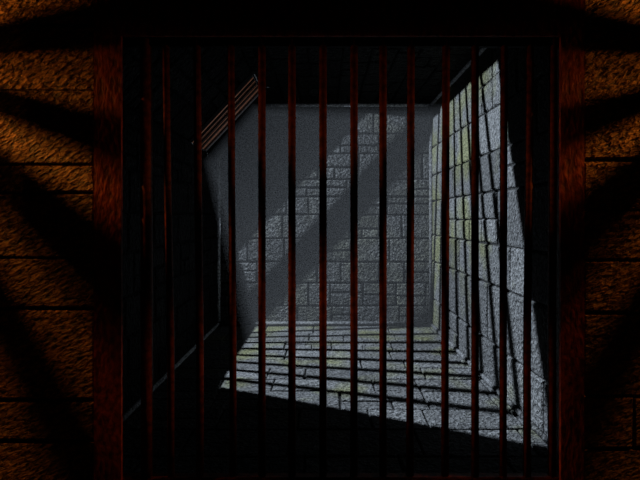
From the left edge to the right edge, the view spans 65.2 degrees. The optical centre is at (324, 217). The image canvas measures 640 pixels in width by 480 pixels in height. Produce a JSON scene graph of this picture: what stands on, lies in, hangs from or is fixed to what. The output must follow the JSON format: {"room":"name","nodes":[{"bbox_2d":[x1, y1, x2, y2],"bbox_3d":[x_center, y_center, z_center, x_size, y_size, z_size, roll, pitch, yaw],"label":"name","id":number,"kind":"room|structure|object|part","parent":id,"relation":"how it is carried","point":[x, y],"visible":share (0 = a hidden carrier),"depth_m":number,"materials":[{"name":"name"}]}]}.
{"room":"prison interior","nodes":[
{"label":"prison interior","id":0,"kind":"room"},
{"bbox_2d":[123,104,217,414],"bbox_3d":[-1.613,0.320,4.970,0.274,2.340,3.940,0,0,0],"label":"wall","id":1,"kind":"structure","parent":0,"point":[182,150],"depth_m":4.58,"materials":[{"name":"stone"}]},
{"bbox_2d":[123,323,219,421],"bbox_3d":[-1.475,1.465,4.955,0.040,0.040,3.910,0,0,0],"label":"baseboard","id":2,"kind":"structure","parent":1,"relation":"attached to","point":[137,404],"depth_m":4.51,"materials":[{"name":"stone"}]},
{"bbox_2d":[123,48,266,156],"bbox_3d":[-1.170,-1.244,4.970,0.749,0.794,3.940,0,0,0],"label":"wall","id":3,"kind":"structure","parent":0,"point":[214,61],"depth_m":4.42,"materials":[{"name":"stone"}]},
{"bbox_2d":[188,69,257,150],"bbox_3d":[-1.347,-1.409,6.138,1.762,1.836,1.536,0,0,0],"label":"grate","id":4,"kind":"object","parent":3,"relation":"attached to","point":[246,90],"visible":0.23,"depth_m":6.23,"materials":[{"name":"brown metal"}]},
{"bbox_3d":[-1.153,-1.222,6.342,0.734,0.783,0.045,0,0,0],"label":"rail","id":5,"kind":"part","parent":4,"relation":"part of","materials":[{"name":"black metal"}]},
{"bbox_2d":[0,0,639,479],"bbox_3d":[0.000,-0.360,2.842,6.801,3.701,0.315,0,0,0],"label":"wall","id":6,"kind":"structure","parent":0,"point":[47,46],"depth_m":2.69,"materials":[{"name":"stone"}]},
{"bbox_2d":[94,0,583,479],"bbox_3d":[0.075,0.155,2.671,2.612,2.666,0.022,0,0,0],"label":"door frame","id":7,"kind":"structure","parent":6,"relation":"attached to","point":[114,20],"depth_m":2.66,"materials":[{"name":"brown wood"}]},
{"bbox_3d":[-1.158,0.259,2.671,0.146,2.458,0.022,0,0,0],"label":"post","id":8,"kind":"part","parent":7,"relation":"part of","materials":[{"name":"brown wood"}]},
{"bbox_3d":[1.318,0.259,2.671,0.126,2.458,0.022,0,0,0],"label":"post","id":9,"kind":"part","parent":7,"relation":"part of","materials":[{"name":"brown wood"}]},
{"bbox_2d":[123,37,558,479],"bbox_3d":[0.075,0.235,2.780,2.550,2.490,0.064,0,0,0],"label":"gate","id":10,"kind":"object","parent":6,"relation":"attached to","point":[145,44],"visible":0.96,"depth_m":2.76,"materials":[{"name":"metal"}]},
{"bbox_3d":[0.075,-0.980,2.780,2.550,0.060,0.040,0,0,0],"label":"rail","id":11,"kind":"part","parent":10,"relation":"part of","materials":[{"name":"black metal"}]},
{"bbox_3d":[0.075,1.455,2.780,2.550,0.050,0.060,0,0,0],"label":"rail","id":12,"kind":"part","parent":10,"relation":"part of","materials":[{"name":"metal"}]},
{"bbox_2d":[218,103,428,322],"bbox_3d":[0.000,-0.055,7.050,3.000,3.090,0.281,0,0,0],"label":"wall","id":13,"kind":"structure","parent":0,"point":[307,118],"depth_m":6.92,"materials":[{"name":"stone"}]},
{"bbox_2d":[217,156,219,321],"bbox_3d":[-1.470,0.290,6.910,0.050,2.280,0.050,0,0,0],"label":"trim","id":14,"kind":"structure","parent":13,"relation":"attached to","point":[218,157],"depth_m":6.89,"materials":[{"name":"stone"}]},
{"bbox_2d":[220,321,431,325],"bbox_3d":[0.015,1.460,6.910,2.910,0.060,0.060,0,0,0],"label":"baseboard","id":15,"kind":"structure","parent":13,"relation":"attached to","point":[222,323],"depth_m":6.89,"materials":[{"name":"stone"}]},
{"bbox_2d":[271,104,429,106],"bbox_3d":[0.345,-1.560,6.910,2.190,0.044,0.044,0,0,0],"label":"trim","id":16,"kind":"structure","parent":13,"relation":"attached to","point":[272,105],"depth_m":6.89,"materials":[{"name":"stone"}]},
{"bbox_2d":[429,105,433,321],"bbox_3d":[1.470,-0.070,6.910,0.060,3.000,0.060,0,0,0],"label":"trim","id":17,"kind":"structure","parent":13,"relation":"attached to","point":[431,147],"depth_m":6.88,"materials":[{"name":"stone"}]},
{"bbox_2d":[123,325,558,472],"bbox_3d":[0.000,1.627,2.950,6.800,0.270,8.300,0,0,0],"label":"floor","id":18,"kind":"structure","parent":0,"point":[427,342],"depth_m":3.92,"materials":[{"name":"stone"}]},
{"bbox_2d":[240,48,480,103],"bbox_3d":[0.350,-1.713,4.970,2.300,0.274,3.940,0,0,0],"label":"ceiling","id":19,"kind":"structure","parent":0,"point":[428,61],"depth_m":5.44,"materials":[{"name":"stone"}]},
{"bbox_2d":[432,48,548,435],"bbox_3d":[1.613,-0.055,4.970,0.274,3.090,3.940,0,0,0],"label":"wall","id":20,"kind":"structure","parent":0,"point":[489,60],"depth_m":4.33,"materials":[{"name":"stone"}]},
{"bbox_2d":[430,48,486,104],"bbox_3d":[1.470,-1.570,4.955,0.044,0.044,3.910,0,0,0],"label":"trim","id":21,"kind":"structure","parent":20,"relation":"attached to","point":[481,50],"depth_m":5.41,"materials":[{"name":"stone"}]},
{"bbox_2d":[430,323,547,444],"bbox_3d":[1.470,1.470,4.955,0.044,0.044,3.910,0,0,0],"label":"baseboard","id":22,"kind":"structure","parent":20,"relation":"attached to","point":[534,427],"depth_m":4.22,"materials":[{"name":"stone"}]}
]}

